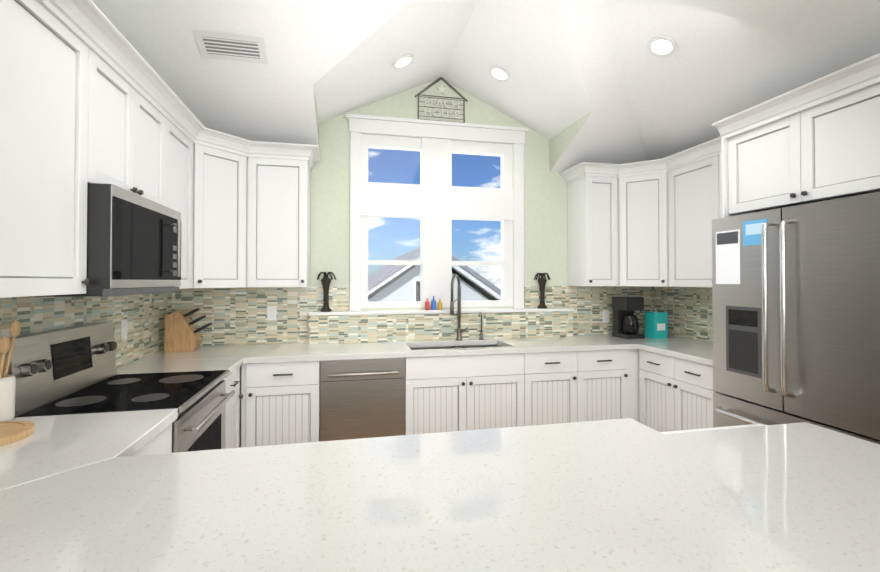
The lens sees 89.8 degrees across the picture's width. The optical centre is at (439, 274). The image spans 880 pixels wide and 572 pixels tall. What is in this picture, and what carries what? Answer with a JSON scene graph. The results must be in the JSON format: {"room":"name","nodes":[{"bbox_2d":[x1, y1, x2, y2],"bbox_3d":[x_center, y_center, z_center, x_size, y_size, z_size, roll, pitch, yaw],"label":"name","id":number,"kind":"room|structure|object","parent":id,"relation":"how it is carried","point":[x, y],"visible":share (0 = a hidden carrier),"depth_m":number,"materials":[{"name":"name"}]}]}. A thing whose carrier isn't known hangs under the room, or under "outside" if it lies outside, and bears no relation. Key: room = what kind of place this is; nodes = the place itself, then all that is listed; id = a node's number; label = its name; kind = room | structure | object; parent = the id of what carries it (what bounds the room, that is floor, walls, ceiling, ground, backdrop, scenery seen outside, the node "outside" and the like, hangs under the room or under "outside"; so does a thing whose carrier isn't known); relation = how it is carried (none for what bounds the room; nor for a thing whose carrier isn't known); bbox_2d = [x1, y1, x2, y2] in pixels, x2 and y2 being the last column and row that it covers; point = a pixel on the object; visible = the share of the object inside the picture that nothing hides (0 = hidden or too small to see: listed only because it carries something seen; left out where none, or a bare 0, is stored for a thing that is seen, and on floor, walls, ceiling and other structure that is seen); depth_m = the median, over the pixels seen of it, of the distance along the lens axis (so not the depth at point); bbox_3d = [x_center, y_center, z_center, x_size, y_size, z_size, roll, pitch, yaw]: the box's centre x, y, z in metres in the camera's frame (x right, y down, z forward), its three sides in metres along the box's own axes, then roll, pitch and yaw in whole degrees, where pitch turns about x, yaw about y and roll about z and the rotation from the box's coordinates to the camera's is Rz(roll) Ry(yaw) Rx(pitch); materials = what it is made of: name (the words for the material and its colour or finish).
{"room":"kitchen","nodes":[
{"label":"kitchen","id":0,"kind":"room"},
{"bbox_2d":[164,108,199,288],"bbox_3d":[-1.701,-0.396,2.632,0.376,0.960,0.571,0,-1,-12],"label":"upper cabinet","id":1,"kind":"object","parent":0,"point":[181,141],"depth_m":2.76,"materials":[{"name":"white wood"}]},
{"bbox_2d":[313,85,322,159],"bbox_3d":[-0.922,-1.127,3.254,0.020,0.334,0.774,0,-1,-12],"label":"wall","id":2,"kind":"structure","parent":0,"point":[319,125],"depth_m":3.65,"materials":[{"name":"green paint"}]},
{"bbox_2d":[0,0,103,297],"bbox_3d":[-1.446,-0.412,1.361,0.327,0.960,0.737,0,-1,-12],"label":"upper cabinet","id":3,"kind":"object","parent":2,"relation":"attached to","point":[88,94],"depth_m":1.47,"materials":[{"name":"white wood"}]},
{"bbox_2d":[104,52,143,196],"bbox_3d":[-1.560,-0.620,1.879,0.327,0.530,0.438,0,-1,-12],"label":"upper cabinet","id":4,"kind":"object","parent":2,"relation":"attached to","point":[123,98],"depth_m":1.99,"materials":[{"name":"white wood"}]},
{"bbox_2d":[30,183,180,296],"bbox_3d":[-1.529,-0.132,2.045,0.461,0.437,0.752,0,-1,-12],"label":"microwave","id":5,"kind":"object","parent":4,"relation":"attached to","point":[133,243],"visible":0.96,"depth_m":1.85,"materials":[{"name":"black glass"}]},
{"bbox_2d":[144,92,163,205],"bbox_3d":[-1.629,-0.616,2.194,0.327,0.530,0.439,0,-1,-12],"label":"upper cabinet","id":6,"kind":"object","parent":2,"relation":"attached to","point":[153,114],"depth_m":2.31,"materials":[{"name":"white wood"}]},
{"bbox_2d":[207,79,588,345],"bbox_3d":[-0.014,-0.630,3.921,4.230,4.200,0.120,0,-1,-12],"label":"wall","id":7,"kind":"structure","parent":0,"point":[545,223],"depth_m":3.85,"materials":[{"name":"green paint"}]},
{"bbox_2d":[192,124,255,287],"bbox_3d":[-1.668,-0.432,3.150,0.666,1.046,0.665,0,-1,-12],"label":"upper cabinet","id":8,"kind":"object","parent":7,"relation":"attached to","point":[227,162],"depth_m":3.09,"materials":[{"name":"white wood"}]},
{"bbox_2d":[256,141,311,286],"bbox_3d":[-1.258,-0.429,3.388,0.479,1.046,0.375,0,-1,-12],"label":"upper cabinet","id":9,"kind":"object","parent":7,"relation":"attached to","point":[283,170],"depth_m":3.27,"materials":[{"name":"white wood"}]},
{"bbox_2d":[0,286,712,366],"bbox_3d":[0.369,0.307,2.204,4.246,0.453,3.375,0,-1,-12],"label":"backsplash","id":10,"kind":"structure","parent":7,"relation":"attached to","point":[236,316],"depth_m":3.58,"materials":[{"name":"tile"}]},
{"bbox_2d":[121,319,126,339],"bbox_3d":[-1.888,0.324,2.642,0.008,0.115,0.070,0,-1,-12],"label":"electrical outlet","id":11,"kind":"object","parent":10,"relation":"attached to","point":[124,329],"visible":1,"depth_m":2.64,"materials":[{"name":"white plastic"}]},
{"bbox_2d":[267,306,276,319],"bbox_3d":[-1.348,0.305,3.542,0.070,0.115,0.008,0,-1,-12],"label":"electrical outlet","id":12,"kind":"object","parent":10,"relation":"attached to","point":[271,312],"visible":1,"depth_m":3.54,"materials":[{"name":"white plastic"}]},
{"bbox_2d":[602,310,608,322],"bbox_3d":[1.572,0.394,4.183,0.070,0.115,0.008,0,-1,-12],"label":"electrical outlet","id":13,"kind":"object","parent":10,"relation":"attached to","point":[605,313],"visible":1,"depth_m":4.18,"materials":[{"name":"white plastic"}]},
{"bbox_2d":[346,113,527,310],"bbox_3d":[-0.002,-0.517,3.878,1.620,1.636,0.117,0,-1,-12],"label":"window","id":14,"kind":"structure","parent":7,"relation":"in","point":[435,202],"depth_m":3.84,"materials":[{"name":"white wood"}]},
{"bbox_2d":[415,77,467,122],"bbox_3d":[0.014,-1.538,3.866,0.478,0.398,0.017,0,-1,-12],"label":"sign","id":15,"kind":"object","parent":7,"relation":"attached to","point":[441,89],"visible":0.88,"depth_m":3.86,"materials":[{"name":"grey wood"}]},
{"bbox_2d":[424,98,458,118],"bbox_3d":[0.018,-1.454,3.857,0.311,0.155,0.012,0,-1,-12],"label":"lettering","id":16,"kind":"object","parent":15,"relation":"attached to","point":[448,112],"visible":0.98,"depth_m":3.85,"materials":[{"name":"white"}]},
{"bbox_2d":[309,308,573,315],"bbox_3d":[0.074,0.313,3.808,2.307,0.026,0.115,0,-1,-12],"label":"window sill","id":17,"kind":"structure","parent":7,"relation":"attached to","point":[368,312],"depth_m":3.72,"materials":[{"name":"white"}]},
{"bbox_2d":[317,272,335,311],"bbox_3d":[-0.922,0.136,3.594,0.154,0.323,0.091,0,-1,-12],"label":"sculpture","id":18,"kind":"object","parent":17,"relation":"on","point":[325,280],"visible":1,"depth_m":3.57,"materials":[{"name":"brown metal"}]},
{"bbox_2d":[425,298,429,309],"bbox_3d":[-0.107,0.249,3.767,0.040,0.100,0.038,0,-1,-12],"label":"bottle","id":19,"kind":"object","parent":17,"relation":"on","point":[427,305],"visible":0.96,"depth_m":3.75,"materials":[{"name":"red glass"}]},
{"bbox_2d":[431,296,435,309],"bbox_3d":[-0.054,0.239,3.779,0.040,0.120,0.038,0,-1,-12],"label":"bottle","id":20,"kind":"object","parent":17,"relation":"on","point":[433,304],"visible":0.98,"depth_m":3.76,"materials":[{"name":"blue glass"}]},
{"bbox_2d":[438,299,441,309],"bbox_3d":[0.000,0.252,3.790,0.040,0.095,0.038,0,-1,-12],"label":"bottle","id":21,"kind":"object","parent":17,"relation":"on","point":[439,305],"visible":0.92,"depth_m":3.77,"materials":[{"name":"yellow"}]},
{"bbox_2d":[534,273,550,308],"bbox_3d":[0.930,0.141,4.001,0.154,0.323,0.091,0,-1,-12],"label":"sculpture","id":22,"kind":"object","parent":17,"relation":"on","point":[542,281],"visible":1,"depth_m":3.98,"materials":[{"name":"brown metal"}]},
{"bbox_2d":[567,162,614,285],"bbox_3d":[1.408,-0.422,3.974,0.367,1.046,0.376,0,-1,-12],"label":"upper cabinet","id":23,"kind":"object","parent":7,"relation":"attached to","point":[590,186],"depth_m":3.85,"materials":[{"name":"white wood"}]},
{"bbox_2d":[615,156,690,286],"bbox_3d":[1.825,-0.423,3.919,0.666,1.046,0.666,0,-1,-12],"label":"upper cabinet","id":24,"kind":"object","parent":7,"relation":"attached to","point":[645,223],"depth_m":3.76,"materials":[{"name":"white wood"}]},
{"bbox_2d":[667,148,721,286],"bbox_3d":[2.078,-0.386,3.439,0.376,0.960,0.621,0,-1,-12],"label":"upper cabinet","id":25,"kind":"object","parent":7,"relation":"attached to","point":[694,186],"depth_m":3.41,"materials":[{"name":"white wood"}]},
{"bbox_2d":[93,0,879,172],"bbox_3d":[0.740,-1.728,0.545,4.286,1.488,6.865,0,-1,-12],"label":"ceiling","id":26,"kind":"structure","parent":0,"point":[565,64],"depth_m":2.83,"materials":[{"name":"white paint"}]},
{"bbox_2d":[193,30,267,63],"bbox_3d":[-1.240,-1.355,2.635,0.380,0.074,0.175,0,-1,-12],"label":"ceiling vent","id":27,"kind":"object","parent":26,"relation":"in","point":[230,47],"visible":1,"depth_m":2.63,"materials":[{"name":"white metal"}]},
{"bbox_2d":[392,54,413,68],"bbox_3d":[-0.268,-1.541,3.195,0.159,0.081,0.170,0,-1,-12],"label":"ceiling light","id":28,"kind":"object","parent":26,"relation":"attached to","point":[403,61],"visible":0.98,"depth_m":3.17,"materials":[{"name":"white plastic"}]},
{"bbox_2d":[489,65,509,81],"bbox_3d":[0.463,-1.567,3.438,0.159,0.081,0.170,0,-1,-12],"label":"ceiling light","id":29,"kind":"object","parent":26,"relation":"attached to","point":[499,73],"visible":0.98,"depth_m":3.42,"materials":[{"name":"white plastic"}]},
{"bbox_2d":[647,36,676,56],"bbox_3d":[1.360,-1.400,2.706,0.161,0.076,0.170,0,-1,-12],"label":"ceiling light","id":30,"kind":"object","parent":26,"relation":"attached to","point":[662,46],"visible":1,"depth_m":2.69,"materials":[{"name":"white plastic"}]},
{"bbox_2d":[547,111,591,175],"bbox_3d":[1.109,-1.122,3.701,0.020,0.334,0.774,0,-1,-12],"label":"wall","id":31,"kind":"structure","parent":0,"point":[557,144],"depth_m":3.88,"materials":[{"name":"green paint"}]},
{"bbox_2d":[712,53,879,217],"bbox_3d":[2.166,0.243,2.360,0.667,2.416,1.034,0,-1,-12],"label":"upper cabinet","id":32,"kind":"object","parent":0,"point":[817,140],"visible":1,"depth_m":2.32,"materials":[{"name":"white wood"}]},
{"bbox_3d":[0.740,1.453,0.505,4.246,0.050,6.825,0,-1,-12],"label":"floor","id":33,"kind":"structure","parent":0,"visible":0},
{"bbox_2d":[0,322,234,452],"bbox_3d":[-1.403,0.847,2.061,0.686,1.200,0.752,0,-1,-12],"label":"range","id":34,"kind":"object","parent":33,"relation":"on","point":[67,370],"visible":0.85,"depth_m":1.96,"materials":[{"name":"grey metal"}]},
{"bbox_2d":[133,423,171,455],"bbox_3d":[-1.294,1.003,1.419,0.659,0.872,0.533,0,-1,-12],"label":"base cabinet","id":35,"kind":"object","parent":33,"relation":"on","point":[160,443],"depth_m":1.64,"materials":[{"name":"white wood"}]},
{"bbox_2d":[0,408,177,452],"bbox_3d":[-1.306,0.546,1.454,0.648,0.040,0.475,0,-1,-12],"label":"countertop","id":36,"kind":"structure","parent":35,"relation":"on","point":[71,431],"depth_m":1.51,"materials":[{"name":"stone"}]},
{"bbox_2d":[0,320,20,420],"bbox_3d":[-1.582,0.334,1.562,0.127,0.385,0.145,0,-1,-12],"label":"utensil crock","id":37,"kind":"object","parent":36,"relation":"on","point":[7,394],"visible":0.98,"depth_m":1.56,"materials":[{"name":"white ceramic"}]},
{"bbox_2d":[0,420,34,446],"bbox_3d":[-1.454,0.512,1.368,0.260,0.025,0.330,0,-1,-12],"label":"cutting board","id":38,"kind":"object","parent":36,"relation":"on","point":[13,431],"visible":1,"depth_m":1.43,"materials":[{"name":"brown wood"}]},
{"bbox_2d":[0,418,879,571],"bbox_3d":[-0.035,0.539,0.938,2.911,0.040,1.080,0,-1,-12],"label":"countertop","id":39,"kind":"structure","parent":35,"relation":"on","point":[88,492],"depth_m":1.00,"materials":[{"name":"stone"}]},
{"bbox_2d":[223,366,242,448],"bbox_3d":[-1.629,1.022,2.941,0.659,0.872,1.056,0,-1,-12],"label":"base cabinet","id":40,"kind":"object","parent":33,"relation":"on","point":[233,420],"visible":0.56,"depth_m":2.75,"materials":[{"name":"white wood"}]},
{"bbox_2d":[117,357,247,376],"bbox_3d":[-1.556,0.560,2.617,0.660,0.040,0.385,0,-1,-12],"label":"countertop","id":41,"kind":"structure","parent":40,"relation":"on","point":[145,364],"depth_m":2.67,"materials":[{"name":"stone"}]},
{"bbox_2d":[241,361,319,447],"bbox_3d":[-1.133,1.026,3.253,0.502,0.872,0.659,0,-1,-12],"label":"base cabinet","id":42,"kind":"object","parent":33,"relation":"on","point":[280,403],"visible":0.65,"depth_m":2.97,"materials":[{"name":"white wood"}]},
{"bbox_2d":[320,358,404,441],"bbox_3d":[-0.591,1.027,3.337,0.586,0.872,0.632,0,-1,-12],"label":"dishwasher","id":43,"kind":"object","parent":33,"relation":"on","point":[361,398],"visible":0.65,"depth_m":3.08,"materials":[{"name":"grey metal"}]},
{"bbox_2d":[489,344,584,428],"bbox_3d":[0.785,1.031,3.691,0.555,0.872,0.628,0,-1,-12],"label":"base cabinet","id":44,"kind":"object","parent":33,"relation":"on","point":[526,389],"depth_m":3.37,"materials":[{"name":"white wood"}]},
{"bbox_2d":[585,349,632,420],"bbox_3d":[1.189,1.033,3.779,0.503,0.872,0.628,0,-1,-12],"label":"base cabinet","id":45,"kind":"object","parent":33,"relation":"on","point":[606,371],"depth_m":3.50,"materials":[{"name":"white wood"}]},
{"bbox_2d":[629,349,639,421],"bbox_3d":[1.762,1.034,3.906,0.786,0.872,0.628,0,-1,-12],"label":"base cabinet","id":46,"kind":"object","parent":33,"relation":"on","point":[634,394],"depth_m":3.56,"materials":[{"name":"white wood"}]},
{"bbox_2d":[146,333,699,363],"bbox_3d":[0.077,0.659,3.528,4.242,0.216,0.651,0,-1,-12],"label":"countertop","id":47,"kind":"structure","parent":46,"relation":"on","point":[281,352],"depth_m":3.34,"materials":[{"name":"stone"}]},
{"bbox_2d":[164,308,211,351],"bbox_3d":[-1.816,0.394,3.205,0.288,0.307,0.120,0,-1,-12],"label":"knife block","id":48,"kind":"object","parent":47,"relation":"on","point":[181,334],"visible":1,"depth_m":3.14,"materials":[{"name":"brown wood"}]},
{"bbox_2d":[450,274,467,340],"bbox_3d":[0.161,0.272,3.677,0.200,0.562,0.198,0,-1,-12],"label":"faucet","id":49,"kind":"object","parent":47,"relation":"on","point":[459,332],"visible":0.96,"depth_m":3.73,"materials":[{"name":"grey metal"}]},
{"bbox_2d":[478,312,483,339],"bbox_3d":[0.347,0.434,3.757,0.075,0.241,0.099,0,-1,-12],"label":"faucet","id":50,"kind":"object","parent":47,"relation":"on","point":[481,337],"visible":0.96,"depth_m":3.78,"materials":[{"name":"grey metal"}]},
{"bbox_2d":[612,296,644,338],"bbox_3d":[1.686,0.377,3.946,0.180,0.360,0.238,0,-1,-12],"label":"coffee maker","id":51,"kind":"object","parent":47,"relation":"on","point":[625,323],"visible":1,"depth_m":3.88,"materials":[{"name":"black plastic"}]},
{"bbox_2d":[644,309,667,338],"bbox_3d":[1.923,0.427,3.935,0.136,0.258,0.136,0,-1,-12],"label":"canister","id":52,"kind":"object","parent":47,"relation":"on","point":[656,325],"visible":0.98,"depth_m":3.88,"materials":[{"name":"teal"}]},
{"bbox_2d":[639,349,716,431],"bbox_3d":[1.975,1.026,3.236,0.659,0.872,0.768,0,-1,-12],"label":"base cabinet","id":53,"kind":"object","parent":33,"relation":"on","point":[676,394],"visible":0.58,"depth_m":3.17,"materials":[{"name":"white wood"}]},
{"bbox_2d":[636,341,712,365],"bbox_3d":[1.973,0.568,3.219,0.672,0.040,0.725,0,-1,-12],"label":"countertop","id":54,"kind":"structure","parent":53,"relation":"on","point":[701,352],"depth_m":3.30,"materials":[{"name":"stone"}]},
{"bbox_2d":[661,424,764,433],"bbox_3d":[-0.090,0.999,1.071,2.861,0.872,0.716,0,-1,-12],"label":"countertop","id":55,"kind":"structure","parent":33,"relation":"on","point":[706,429],"depth_m":1.64,"materials":[{"name":"white stone"}]},
{"bbox_2d":[712,192,879,444],"bbox_3d":[2.107,0.549,2.386,0.764,1.804,0.900,0,-1,-12],"label":"fridge","id":56,"kind":"object","parent":33,"relation":"on","point":[796,309],"visible":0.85,"depth_m":2.23,"materials":[{"name":"grey metal"}]},
{"label":"outside","id":57,"kind":"structure","parent":0,"visible":0},
{"bbox_3d":[-9.305,5.097,46.121,120.000,0.200,85.675,0,-1,-12],"label":"ground","id":58,"kind":"structure","parent":57,"visible":0},
{"bbox_2d":[368,247,500,301],"bbox_3d":[-6.868,1.205,22.732,22.690,7.000,20.500,0,-1,-12],"label":"house","id":59,"kind":"structure","parent":58,"relation":"on","point":[412,278],"depth_m":15.09,"materials":[{"name":"grey"}]}
]}

